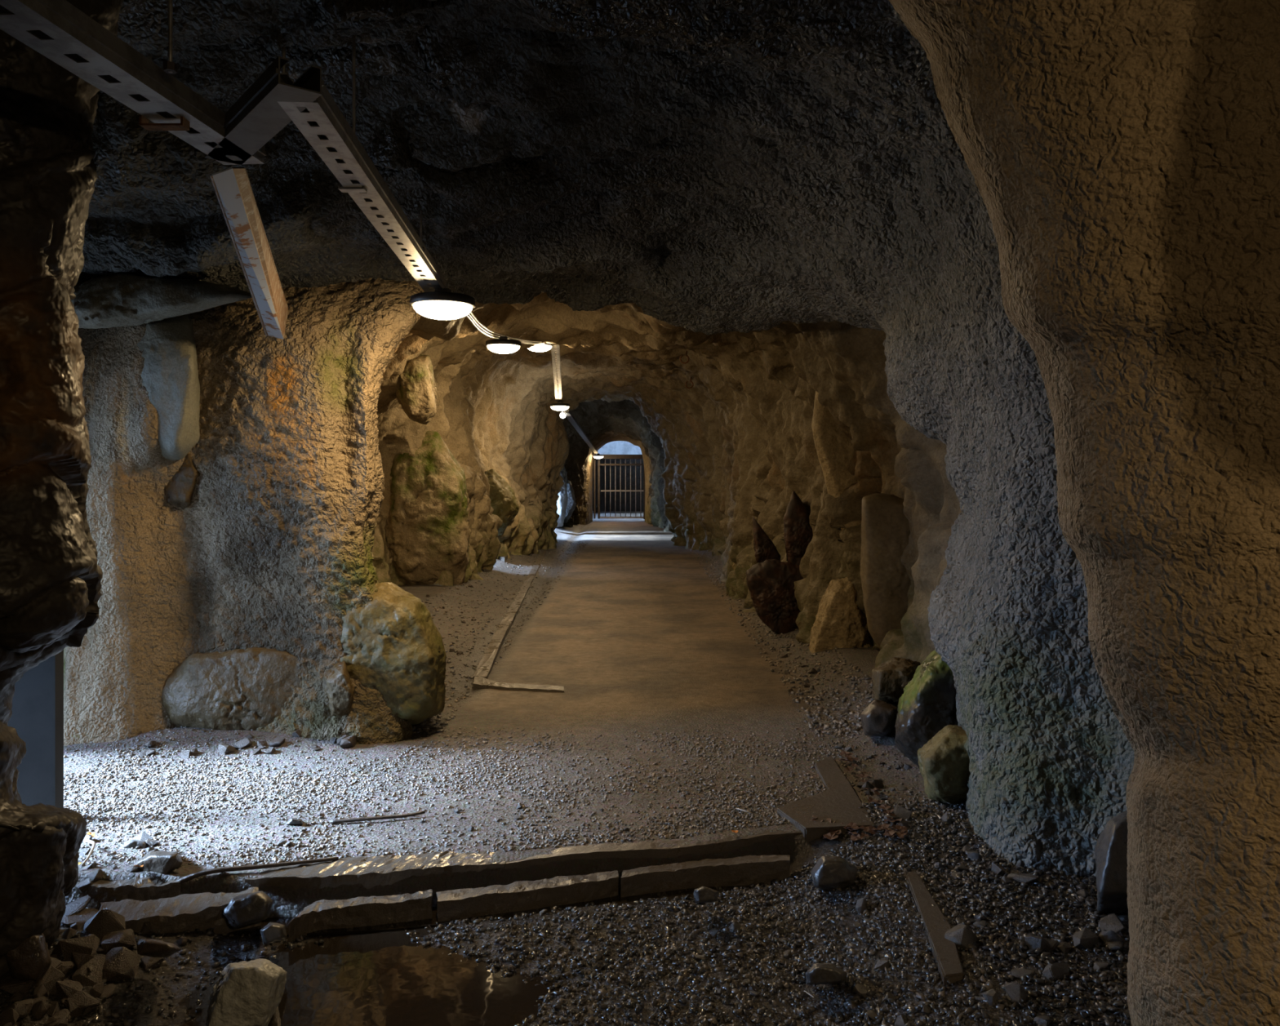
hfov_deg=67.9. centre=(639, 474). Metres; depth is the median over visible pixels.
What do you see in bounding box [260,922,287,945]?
rock
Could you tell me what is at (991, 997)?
stone
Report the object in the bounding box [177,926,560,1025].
puddle
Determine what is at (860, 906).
stone
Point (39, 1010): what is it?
stone
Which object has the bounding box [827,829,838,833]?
leaf
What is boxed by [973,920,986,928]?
stone
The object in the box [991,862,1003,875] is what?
stone
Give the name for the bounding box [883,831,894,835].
leaf
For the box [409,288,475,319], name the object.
ceiling lamp
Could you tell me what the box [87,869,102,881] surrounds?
stone
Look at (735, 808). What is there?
twig
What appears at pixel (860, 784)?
stone
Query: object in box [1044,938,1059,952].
stone
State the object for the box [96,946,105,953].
stone
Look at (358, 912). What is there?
kerb stone
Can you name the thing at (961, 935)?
stone
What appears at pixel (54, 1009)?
stone
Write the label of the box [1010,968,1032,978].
stone
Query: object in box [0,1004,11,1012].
stone
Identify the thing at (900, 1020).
stone
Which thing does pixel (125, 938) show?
stone
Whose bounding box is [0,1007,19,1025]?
stone
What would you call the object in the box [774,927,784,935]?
stone
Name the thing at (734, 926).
stone
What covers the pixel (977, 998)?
stone
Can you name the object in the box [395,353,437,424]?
rock
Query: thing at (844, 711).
stone
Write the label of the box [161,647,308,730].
boulder
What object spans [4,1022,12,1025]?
stone
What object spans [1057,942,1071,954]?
stone
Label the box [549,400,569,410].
ceiling lamp
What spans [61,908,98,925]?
stone
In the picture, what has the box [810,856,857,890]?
rock
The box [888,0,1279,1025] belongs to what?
wall
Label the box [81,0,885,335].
ceiling
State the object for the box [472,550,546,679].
edging
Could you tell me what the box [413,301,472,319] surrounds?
diffuser
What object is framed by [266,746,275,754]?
stone
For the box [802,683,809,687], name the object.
stone
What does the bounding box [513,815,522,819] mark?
stone
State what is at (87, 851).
stone
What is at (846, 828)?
leaf
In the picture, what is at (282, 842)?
stone
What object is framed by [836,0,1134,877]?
wall
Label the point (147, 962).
stone
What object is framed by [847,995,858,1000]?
stone
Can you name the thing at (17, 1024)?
stone
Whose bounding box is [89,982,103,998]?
stone
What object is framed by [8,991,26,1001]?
stone
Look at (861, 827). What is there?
leaf
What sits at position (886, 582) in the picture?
boulder
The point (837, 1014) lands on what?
stone
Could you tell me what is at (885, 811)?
leaf
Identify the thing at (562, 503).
boulder
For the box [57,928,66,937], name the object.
stone
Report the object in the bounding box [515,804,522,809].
stone
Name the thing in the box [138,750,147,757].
stone
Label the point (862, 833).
leaf
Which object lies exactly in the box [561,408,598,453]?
cable tray
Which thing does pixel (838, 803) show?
concrete slab
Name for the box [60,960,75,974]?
stone
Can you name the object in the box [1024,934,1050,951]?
stone
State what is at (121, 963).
stone
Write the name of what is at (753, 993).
stone
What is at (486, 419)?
wall
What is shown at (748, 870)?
kerb stone
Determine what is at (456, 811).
stone
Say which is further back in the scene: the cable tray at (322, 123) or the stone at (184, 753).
the stone at (184, 753)
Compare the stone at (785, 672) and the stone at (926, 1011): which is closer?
the stone at (926, 1011)
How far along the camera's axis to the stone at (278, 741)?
5.16 m
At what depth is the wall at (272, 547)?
5.37 m
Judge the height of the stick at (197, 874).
0.084 m
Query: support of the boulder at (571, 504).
on the floor
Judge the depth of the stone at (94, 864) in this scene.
3.56 m
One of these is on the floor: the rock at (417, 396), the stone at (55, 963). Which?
the stone at (55, 963)
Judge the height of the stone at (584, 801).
0.016 m
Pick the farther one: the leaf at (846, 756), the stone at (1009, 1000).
the leaf at (846, 756)
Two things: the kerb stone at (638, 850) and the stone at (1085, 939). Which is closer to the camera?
the stone at (1085, 939)
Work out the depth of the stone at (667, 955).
3.17 m
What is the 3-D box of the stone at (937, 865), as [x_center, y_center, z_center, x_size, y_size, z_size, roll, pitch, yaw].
[1.124,1.471,3.568,0.033,0.030,0.035,0,0,25]
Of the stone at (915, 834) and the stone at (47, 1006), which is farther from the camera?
the stone at (915, 834)
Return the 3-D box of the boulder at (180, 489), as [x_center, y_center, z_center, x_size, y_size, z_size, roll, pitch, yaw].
[-2.784,0.042,5.699,0.341,0.370,0.674,0,0,-25]
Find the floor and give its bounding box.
[0,511,1131,1025]
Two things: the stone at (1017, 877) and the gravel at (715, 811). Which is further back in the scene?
the gravel at (715, 811)
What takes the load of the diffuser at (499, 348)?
attached to the ceiling lamp at (503, 344)
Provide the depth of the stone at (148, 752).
5.06 m
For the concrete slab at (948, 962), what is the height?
0.120 m
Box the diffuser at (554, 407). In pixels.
[551,405,568,410]
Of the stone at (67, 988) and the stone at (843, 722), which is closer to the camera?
the stone at (67, 988)
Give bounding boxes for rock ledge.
[71,272,252,328]
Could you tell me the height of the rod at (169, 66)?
0.271 m
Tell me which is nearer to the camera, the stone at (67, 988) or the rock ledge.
the stone at (67, 988)
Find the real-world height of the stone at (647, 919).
0.013 m
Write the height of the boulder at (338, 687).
0.349 m
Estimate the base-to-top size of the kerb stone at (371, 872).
0.173 m
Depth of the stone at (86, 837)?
3.87 m
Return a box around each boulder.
[137,313,199,460]
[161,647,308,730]
[164,453,199,510]
[205,958,287,1025]
[322,661,354,716]
[339,582,446,724]
[384,431,470,586]
[484,468,519,535]
[556,466,568,527]
[563,479,576,523]
[732,546,745,569]
[808,577,872,653]
[811,391,861,531]
[859,699,897,737]
[860,493,911,650]
[871,657,920,706]
[894,649,958,767]
[917,724,970,804]
[1094,810,1128,913]
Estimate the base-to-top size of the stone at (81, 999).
0.073 m
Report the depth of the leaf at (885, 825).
3.95 m
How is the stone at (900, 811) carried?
on the floor
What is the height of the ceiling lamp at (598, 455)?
0.157 m
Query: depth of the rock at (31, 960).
2.78 m
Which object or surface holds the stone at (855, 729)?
on the gravel at (826, 712)
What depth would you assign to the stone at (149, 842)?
3.83 m
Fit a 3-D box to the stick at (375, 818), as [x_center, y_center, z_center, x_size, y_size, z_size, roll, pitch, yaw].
[-1.135,1.489,4.120,0.398,0.027,0.032,0,0,-12]
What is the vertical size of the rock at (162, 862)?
0.163 m
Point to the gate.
(606, 456)
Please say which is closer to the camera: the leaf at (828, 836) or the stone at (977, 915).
the stone at (977, 915)
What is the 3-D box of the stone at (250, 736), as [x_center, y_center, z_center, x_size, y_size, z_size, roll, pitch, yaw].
[-2.151,1.451,5.255,0.041,0.030,0.029,0,0,3]
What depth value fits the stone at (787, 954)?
3.19 m
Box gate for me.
[594,454,644,519]
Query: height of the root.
0.043 m
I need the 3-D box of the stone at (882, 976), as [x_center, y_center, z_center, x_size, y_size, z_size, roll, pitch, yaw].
[0.742,1.541,2.915,0.017,0.014,0.022,0,0,22]
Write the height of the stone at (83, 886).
0.054 m
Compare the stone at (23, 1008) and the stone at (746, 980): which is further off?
the stone at (746, 980)
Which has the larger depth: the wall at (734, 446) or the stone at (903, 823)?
the wall at (734, 446)
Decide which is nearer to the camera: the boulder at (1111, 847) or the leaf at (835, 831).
the boulder at (1111, 847)
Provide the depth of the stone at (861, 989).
2.87 m
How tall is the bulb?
0.180 m
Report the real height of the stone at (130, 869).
0.018 m
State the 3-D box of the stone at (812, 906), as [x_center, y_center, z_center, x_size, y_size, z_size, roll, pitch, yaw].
[0.633,1.585,3.480,0.020,0.015,0.023,0,0,-18]
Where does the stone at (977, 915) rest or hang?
on the floor
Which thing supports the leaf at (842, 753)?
on the floor
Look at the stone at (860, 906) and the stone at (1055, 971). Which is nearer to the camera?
the stone at (1055, 971)
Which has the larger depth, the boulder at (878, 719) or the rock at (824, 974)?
the boulder at (878, 719)
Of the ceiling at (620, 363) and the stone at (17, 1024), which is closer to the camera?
the stone at (17, 1024)
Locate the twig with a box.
[735,808,751,813]
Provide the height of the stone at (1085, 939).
0.063 m
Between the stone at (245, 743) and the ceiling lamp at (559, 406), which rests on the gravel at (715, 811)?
the stone at (245, 743)
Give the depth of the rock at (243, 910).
3.26 m
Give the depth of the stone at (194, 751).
5.08 m
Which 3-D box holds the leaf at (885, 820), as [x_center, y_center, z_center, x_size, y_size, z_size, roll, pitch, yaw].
[1.052,1.458,3.998,0.052,0.013,0.036,0,0,40]
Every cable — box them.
[465,314,545,345]
[468,313,545,343]
[469,311,544,342]
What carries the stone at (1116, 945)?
on the floor
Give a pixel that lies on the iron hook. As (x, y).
(691, 377)
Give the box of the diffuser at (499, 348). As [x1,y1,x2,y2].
[487,344,519,353]
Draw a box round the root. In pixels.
[80,839,95,866]
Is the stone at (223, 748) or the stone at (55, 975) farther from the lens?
the stone at (223, 748)
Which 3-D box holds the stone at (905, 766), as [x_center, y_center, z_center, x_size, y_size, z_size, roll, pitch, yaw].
[1.350,1.472,4.782,0.050,0.034,0.034,0,0,-16]
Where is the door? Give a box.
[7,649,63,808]
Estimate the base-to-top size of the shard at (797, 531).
0.861 m
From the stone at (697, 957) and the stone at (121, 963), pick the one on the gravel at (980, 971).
the stone at (697, 957)
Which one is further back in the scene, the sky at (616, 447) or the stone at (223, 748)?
the sky at (616, 447)
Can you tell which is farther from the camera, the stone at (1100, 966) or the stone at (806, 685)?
the stone at (806, 685)
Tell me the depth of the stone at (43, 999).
2.75 m
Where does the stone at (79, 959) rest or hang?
on the stone
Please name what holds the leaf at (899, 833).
on the gravel at (980, 971)
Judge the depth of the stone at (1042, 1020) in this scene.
2.54 m
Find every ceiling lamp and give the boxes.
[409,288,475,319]
[485,336,521,353]
[528,343,552,351]
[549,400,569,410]
[593,453,604,458]
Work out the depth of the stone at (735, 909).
3.52 m
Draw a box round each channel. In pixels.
[209,167,288,339]
[231,885,750,937]
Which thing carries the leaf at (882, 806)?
on the gravel at (980, 971)
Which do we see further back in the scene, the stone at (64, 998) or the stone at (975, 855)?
the stone at (975, 855)
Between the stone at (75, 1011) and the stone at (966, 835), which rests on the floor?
the stone at (966, 835)
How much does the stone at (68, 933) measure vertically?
0.048 m
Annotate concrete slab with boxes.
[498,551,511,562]
[777,755,874,841]
[905,872,964,986]
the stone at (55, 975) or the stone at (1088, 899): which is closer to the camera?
the stone at (55, 975)
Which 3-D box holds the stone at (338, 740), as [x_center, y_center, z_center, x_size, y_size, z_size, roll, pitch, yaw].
[-1.618,1.462,5.221,0.079,0.076,0.082,0,0,7]
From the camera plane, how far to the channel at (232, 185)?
3.77 m
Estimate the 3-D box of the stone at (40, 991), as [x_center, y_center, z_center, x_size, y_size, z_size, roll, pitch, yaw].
[-1.766,1.528,2.793,0.048,0.050,0.047,0,0,13]
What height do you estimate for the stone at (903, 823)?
0.039 m
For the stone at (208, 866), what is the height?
0.027 m
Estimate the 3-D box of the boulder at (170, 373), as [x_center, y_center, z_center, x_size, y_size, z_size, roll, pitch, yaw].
[-2.821,-0.521,5.562,0.430,0.877,0.945,0,0,-27]
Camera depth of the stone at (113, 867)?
3.56 m
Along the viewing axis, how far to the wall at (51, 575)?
2.77 m
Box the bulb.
[560,410,565,417]
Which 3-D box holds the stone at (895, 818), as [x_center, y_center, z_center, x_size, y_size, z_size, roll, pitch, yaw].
[1.078,1.482,4.075,0.066,0.042,0.054,0,0,37]
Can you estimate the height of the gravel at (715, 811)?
0.117 m
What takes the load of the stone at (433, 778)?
on the floor
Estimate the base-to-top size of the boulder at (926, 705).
0.816 m
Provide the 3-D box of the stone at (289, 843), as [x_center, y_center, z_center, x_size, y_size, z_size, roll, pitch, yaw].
[-1.420,1.497,3.850,0.025,0.028,0.044,0,0,1]
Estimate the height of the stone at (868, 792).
0.031 m
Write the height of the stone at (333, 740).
0.044 m
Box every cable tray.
[0,0,266,164]
[204,56,324,164]
[277,72,447,292]
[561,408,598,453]
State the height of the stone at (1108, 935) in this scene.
0.060 m
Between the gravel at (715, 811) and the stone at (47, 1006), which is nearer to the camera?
the stone at (47, 1006)
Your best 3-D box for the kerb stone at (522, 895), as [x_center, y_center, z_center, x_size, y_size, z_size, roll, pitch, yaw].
[-0.414,1.613,3.595,0.700,0.131,0.092,0,0,-16]
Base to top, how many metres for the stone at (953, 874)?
0.016 m
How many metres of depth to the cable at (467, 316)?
7.81 m
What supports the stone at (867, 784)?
on the floor
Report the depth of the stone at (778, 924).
3.40 m
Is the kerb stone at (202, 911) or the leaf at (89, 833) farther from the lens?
the leaf at (89, 833)
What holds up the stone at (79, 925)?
on the stone at (87, 913)
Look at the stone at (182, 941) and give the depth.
3.24 m
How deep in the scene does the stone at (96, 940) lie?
3.10 m
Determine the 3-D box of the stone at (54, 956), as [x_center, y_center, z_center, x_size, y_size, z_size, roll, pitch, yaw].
[-1.851,1.525,2.978,0.042,0.022,0.045,0,0,34]
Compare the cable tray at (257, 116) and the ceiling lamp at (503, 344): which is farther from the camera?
the ceiling lamp at (503, 344)
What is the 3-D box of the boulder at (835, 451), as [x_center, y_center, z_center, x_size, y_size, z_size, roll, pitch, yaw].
[1.769,-0.206,8.249,0.569,2.126,0.882,0,0,8]
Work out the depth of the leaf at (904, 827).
3.90 m
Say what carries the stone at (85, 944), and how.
on the floor
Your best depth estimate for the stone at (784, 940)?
3.28 m
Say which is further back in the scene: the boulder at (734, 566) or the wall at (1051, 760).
the boulder at (734, 566)
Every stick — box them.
[175,857,338,884]
[330,810,425,824]
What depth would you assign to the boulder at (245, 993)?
2.62 m
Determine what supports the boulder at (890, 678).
on the floor
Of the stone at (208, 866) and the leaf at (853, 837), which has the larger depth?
the leaf at (853, 837)
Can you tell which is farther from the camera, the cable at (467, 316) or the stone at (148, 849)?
the cable at (467, 316)
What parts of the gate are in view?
gate post, gate post, rail, rail, rail, gate post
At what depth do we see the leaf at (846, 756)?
4.98 m
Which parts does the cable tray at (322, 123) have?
tray bracket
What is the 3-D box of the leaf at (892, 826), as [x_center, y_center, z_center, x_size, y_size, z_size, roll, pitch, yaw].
[1.058,1.452,3.908,0.044,0.020,0.063,0,0,37]
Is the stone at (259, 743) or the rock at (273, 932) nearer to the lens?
the rock at (273, 932)
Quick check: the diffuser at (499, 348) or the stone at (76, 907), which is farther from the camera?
the diffuser at (499, 348)
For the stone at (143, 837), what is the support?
on the floor
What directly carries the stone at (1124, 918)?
on the floor
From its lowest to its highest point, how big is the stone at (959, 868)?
0.030 m
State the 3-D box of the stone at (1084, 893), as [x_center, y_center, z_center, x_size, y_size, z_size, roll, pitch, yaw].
[1.531,1.449,3.279,0.049,0.032,0.037,0,0,-41]
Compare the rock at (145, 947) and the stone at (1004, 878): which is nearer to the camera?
the rock at (145, 947)
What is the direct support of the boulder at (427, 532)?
on the floor
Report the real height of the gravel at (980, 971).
0.221 m
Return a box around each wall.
[0,0,122,981]
[63,271,434,746]
[372,328,594,586]
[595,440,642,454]
[643,320,961,668]
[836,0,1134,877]
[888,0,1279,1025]
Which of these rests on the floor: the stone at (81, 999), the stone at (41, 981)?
the stone at (41, 981)
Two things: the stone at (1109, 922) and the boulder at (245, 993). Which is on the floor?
the stone at (1109, 922)
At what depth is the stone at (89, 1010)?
2.79 m
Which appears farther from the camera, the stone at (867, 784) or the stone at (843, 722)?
the stone at (843, 722)
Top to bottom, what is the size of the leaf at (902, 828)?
0.011 m
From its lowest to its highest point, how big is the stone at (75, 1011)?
0.071 m
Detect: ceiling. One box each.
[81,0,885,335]
[413,292,737,459]
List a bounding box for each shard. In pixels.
[752,515,781,563]
[783,491,813,565]
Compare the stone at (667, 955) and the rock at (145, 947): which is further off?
the stone at (667, 955)
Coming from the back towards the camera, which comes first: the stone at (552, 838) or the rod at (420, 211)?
the rod at (420, 211)
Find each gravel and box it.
[0,799,1130,1025]
[63,726,950,866]
[412,540,875,734]
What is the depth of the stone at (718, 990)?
2.95 m
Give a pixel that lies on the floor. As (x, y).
(611, 704)
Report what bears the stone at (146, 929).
on the floor
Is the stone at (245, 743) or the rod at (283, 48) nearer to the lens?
the rod at (283, 48)
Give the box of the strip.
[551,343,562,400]
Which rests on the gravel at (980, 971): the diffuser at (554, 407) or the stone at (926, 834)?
the stone at (926, 834)
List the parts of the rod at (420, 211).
rod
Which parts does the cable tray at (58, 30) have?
tray bracket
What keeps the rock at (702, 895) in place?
on the gravel at (980, 971)
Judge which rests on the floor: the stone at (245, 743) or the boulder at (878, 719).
the boulder at (878, 719)
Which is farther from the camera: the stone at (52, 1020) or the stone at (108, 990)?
the stone at (108, 990)
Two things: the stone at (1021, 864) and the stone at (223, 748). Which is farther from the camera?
the stone at (223, 748)
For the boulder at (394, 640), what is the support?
on the floor
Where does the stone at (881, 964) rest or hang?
on the floor
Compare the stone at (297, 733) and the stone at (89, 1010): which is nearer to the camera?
the stone at (89, 1010)
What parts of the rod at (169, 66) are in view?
rod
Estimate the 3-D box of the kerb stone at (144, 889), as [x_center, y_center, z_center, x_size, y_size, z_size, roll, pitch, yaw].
[-1.878,1.544,3.490,0.387,0.123,0.123,0,0,-6]
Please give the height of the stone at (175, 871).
0.013 m
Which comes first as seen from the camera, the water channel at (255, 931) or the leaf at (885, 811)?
the water channel at (255, 931)
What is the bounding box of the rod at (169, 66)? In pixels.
[163,0,177,74]
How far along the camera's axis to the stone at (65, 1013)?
2.71 m
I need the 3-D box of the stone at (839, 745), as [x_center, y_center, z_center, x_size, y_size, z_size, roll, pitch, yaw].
[1.096,1.491,5.221,0.050,0.030,0.055,0,0,5]
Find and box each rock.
[4,933,51,984]
[123,840,146,848]
[134,850,182,874]
[136,938,181,957]
[223,891,272,928]
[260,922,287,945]
[285,817,302,825]
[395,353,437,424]
[693,886,719,902]
[746,559,803,634]
[805,963,846,985]
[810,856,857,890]
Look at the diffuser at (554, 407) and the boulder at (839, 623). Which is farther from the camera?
the diffuser at (554, 407)
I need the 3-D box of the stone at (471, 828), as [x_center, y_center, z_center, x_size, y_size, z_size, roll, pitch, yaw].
[-0.712,1.496,4.006,0.022,0.024,0.030,0,0,25]
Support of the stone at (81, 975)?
on the stone at (89, 969)
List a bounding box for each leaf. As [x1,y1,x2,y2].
[87,831,94,837]
[822,832,838,839]
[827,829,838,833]
[840,751,849,755]
[843,826,857,829]
[844,753,852,758]
[847,822,857,831]
[850,832,861,841]
[857,773,868,777]
[858,825,869,829]
[861,832,869,836]
[867,798,876,803]
[877,804,890,809]
[878,823,889,829]
[883,809,891,813]
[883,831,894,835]
[884,818,894,822]
[891,824,901,830]
[893,831,906,835]
[894,826,905,832]
[897,826,907,833]
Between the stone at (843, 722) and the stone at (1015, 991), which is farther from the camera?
the stone at (843, 722)
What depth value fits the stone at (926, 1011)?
2.69 m
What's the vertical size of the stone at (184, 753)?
0.065 m
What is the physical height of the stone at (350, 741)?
0.091 m
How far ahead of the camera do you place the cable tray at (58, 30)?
2.31 m
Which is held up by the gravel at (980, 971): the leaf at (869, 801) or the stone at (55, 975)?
the leaf at (869, 801)
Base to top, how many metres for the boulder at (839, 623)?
0.986 m
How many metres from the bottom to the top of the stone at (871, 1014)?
0.017 m
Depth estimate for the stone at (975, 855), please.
3.62 m
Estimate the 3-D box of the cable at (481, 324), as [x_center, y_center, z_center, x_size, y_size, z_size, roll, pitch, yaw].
[-1.196,-1.276,8.249,0.265,0.675,6.504,0,0,0]
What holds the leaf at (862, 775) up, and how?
on the floor
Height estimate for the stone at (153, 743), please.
0.042 m
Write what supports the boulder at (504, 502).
attached to the wall at (486, 419)
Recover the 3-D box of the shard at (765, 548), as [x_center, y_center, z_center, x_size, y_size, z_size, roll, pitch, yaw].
[1.229,0.660,9.323,0.290,0.540,0.499,0,0,0]
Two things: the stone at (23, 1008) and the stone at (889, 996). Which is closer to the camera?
the stone at (23, 1008)
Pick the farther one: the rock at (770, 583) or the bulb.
the bulb
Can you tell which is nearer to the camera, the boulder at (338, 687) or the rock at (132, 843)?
the rock at (132, 843)
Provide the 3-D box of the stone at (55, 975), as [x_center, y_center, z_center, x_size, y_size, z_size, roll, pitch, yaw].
[-1.767,1.540,2.857,0.082,0.091,0.057,0,0,45]
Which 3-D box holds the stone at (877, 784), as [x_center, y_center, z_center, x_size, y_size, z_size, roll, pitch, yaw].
[1.130,1.497,4.572,0.070,0.068,0.065,0,0,-13]
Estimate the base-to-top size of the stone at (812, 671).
0.062 m
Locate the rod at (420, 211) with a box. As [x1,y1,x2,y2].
[419,210,424,252]
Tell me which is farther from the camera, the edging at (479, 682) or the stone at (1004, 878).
the edging at (479, 682)
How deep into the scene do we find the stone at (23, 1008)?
2.69 m
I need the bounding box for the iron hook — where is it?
[684,377,693,388]
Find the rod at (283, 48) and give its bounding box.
[281,46,285,72]
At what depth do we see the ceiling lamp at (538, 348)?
11.31 m
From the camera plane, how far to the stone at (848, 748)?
5.15 m
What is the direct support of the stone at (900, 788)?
on the floor
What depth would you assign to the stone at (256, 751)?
5.08 m
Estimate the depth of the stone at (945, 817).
4.00 m
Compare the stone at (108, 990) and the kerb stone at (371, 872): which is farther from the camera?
the kerb stone at (371, 872)
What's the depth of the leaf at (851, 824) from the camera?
4.00 m
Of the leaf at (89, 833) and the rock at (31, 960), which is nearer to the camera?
the rock at (31, 960)
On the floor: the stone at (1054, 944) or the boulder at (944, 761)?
the boulder at (944, 761)
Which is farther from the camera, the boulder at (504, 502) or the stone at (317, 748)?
the boulder at (504, 502)
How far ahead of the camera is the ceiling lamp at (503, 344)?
8.69 m
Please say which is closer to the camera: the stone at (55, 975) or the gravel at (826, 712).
the stone at (55, 975)
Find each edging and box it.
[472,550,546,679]
[472,675,564,692]
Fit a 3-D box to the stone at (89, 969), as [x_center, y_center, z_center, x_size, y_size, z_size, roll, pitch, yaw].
[-1.732,1.558,2.978,0.065,0.060,0.094,0,0,-6]
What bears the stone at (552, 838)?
on the floor
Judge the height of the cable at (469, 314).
0.667 m
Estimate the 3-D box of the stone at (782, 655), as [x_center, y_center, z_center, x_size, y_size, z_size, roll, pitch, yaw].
[1.181,1.498,7.819,0.077,0.056,0.058,0,0,-9]
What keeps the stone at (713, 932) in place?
on the floor
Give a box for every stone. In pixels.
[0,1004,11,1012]
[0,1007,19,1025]
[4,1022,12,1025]
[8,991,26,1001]
[10,999,33,1019]
[13,1022,20,1025]
[30,996,46,1012]
[31,1000,48,1019]
[31,1003,50,1012]
[33,984,48,999]
[35,968,51,987]
[43,966,65,995]
[45,1008,70,1025]
[45,1015,71,1025]
[46,1001,60,1017]
[48,956,62,970]
[49,954,57,959]
[53,935,94,960]
[56,979,83,999]
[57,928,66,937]
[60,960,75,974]
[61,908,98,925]
[61,996,67,1004]
[62,928,76,939]
[63,895,91,916]
[63,991,100,1012]
[66,1000,83,1017]
[70,920,86,930]
[71,952,94,973]
[71,955,105,986]
[75,878,97,893]
[77,876,180,910]
[80,848,90,855]
[82,909,125,941]
[83,834,92,843]
[83,1006,97,1015]
[86,862,97,869]
[86,966,92,973]
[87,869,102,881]
[87,933,99,955]
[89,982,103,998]
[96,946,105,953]
[98,887,262,933]
[98,983,116,997]
[100,928,136,953]
[102,946,140,981]
[110,865,117,870]
[126,866,139,872]
[127,831,153,842]
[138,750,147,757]
[140,921,155,934]
[141,955,164,970]
[143,740,156,747]
[145,838,158,847]
[145,847,155,853]
[146,750,155,755]
[170,868,178,874]
[176,937,187,946]
[179,750,191,758]
[191,747,199,755]
[206,864,217,869]
[217,742,236,755]
[234,737,252,749]
[244,850,505,889]
[247,733,253,738]
[252,748,262,755]
[257,741,267,747]
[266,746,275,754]
[269,736,284,746]
[277,840,286,846]
[285,840,293,847]
[288,889,432,943]
[292,729,301,737]
[313,746,320,751]
[329,737,337,743]
[336,734,348,745]
[340,735,356,748]
[430,776,436,782]
[435,870,618,922]
[453,808,459,813]
[466,826,474,831]
[505,830,802,869]
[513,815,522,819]
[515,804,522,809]
[548,837,555,841]
[582,799,589,803]
[620,855,790,897]
[643,917,650,921]
[665,953,671,959]
[693,954,705,959]
[709,928,718,937]
[715,988,722,995]
[728,922,740,933]
[729,906,737,911]
[742,978,751,983]
[750,991,759,996]
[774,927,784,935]
[775,921,785,927]
[778,937,787,942]
[779,653,787,657]
[782,950,791,958]
[783,670,790,675]
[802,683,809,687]
[808,668,817,674]
[808,904,815,909]
[834,742,844,748]
[835,1012,841,1019]
[839,720,848,724]
[841,709,850,713]
[844,746,853,751]
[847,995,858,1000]
[851,727,860,731]
[852,983,867,997]
[855,897,867,915]
[857,782,864,786]
[861,781,874,791]
[863,790,872,795]
[866,1009,876,1020]
[869,778,884,789]
[874,959,888,969]
[879,973,884,980]
[883,991,895,1001]
[884,814,900,822]
[893,804,911,820]
[894,1014,907,1025]
[897,784,906,791]
[897,820,908,830]
[902,763,911,769]
[911,831,921,839]
[920,1004,930,1014]
[921,832,929,839]
[934,862,944,869]
[941,813,951,824]
[944,924,977,949]
[951,871,961,879]
[954,865,968,871]
[963,833,970,838]
[966,851,982,861]
[973,914,985,919]
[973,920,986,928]
[974,995,983,1000]
[981,988,998,1006]
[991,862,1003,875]
[1000,875,1011,884]
[1003,982,1028,1006]
[1006,993,1023,1006]
[1007,873,1036,884]
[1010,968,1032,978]
[1015,861,1025,868]
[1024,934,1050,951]
[1033,1016,1050,1025]
[1042,963,1069,982]
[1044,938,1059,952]
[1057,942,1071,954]
[1072,927,1099,949]
[1076,888,1088,897]
[1084,896,1092,902]
[1093,961,1108,971]
[1097,913,1124,934]
[1098,930,1121,942]
[1105,941,1124,951]
[1116,915,1128,924]
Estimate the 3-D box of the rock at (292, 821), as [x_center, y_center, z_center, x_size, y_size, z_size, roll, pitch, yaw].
[-1.488,1.494,4.089,0.076,0.055,0.104,0,0,-14]
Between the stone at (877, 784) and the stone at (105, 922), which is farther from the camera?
the stone at (877, 784)
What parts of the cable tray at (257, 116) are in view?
rail, rail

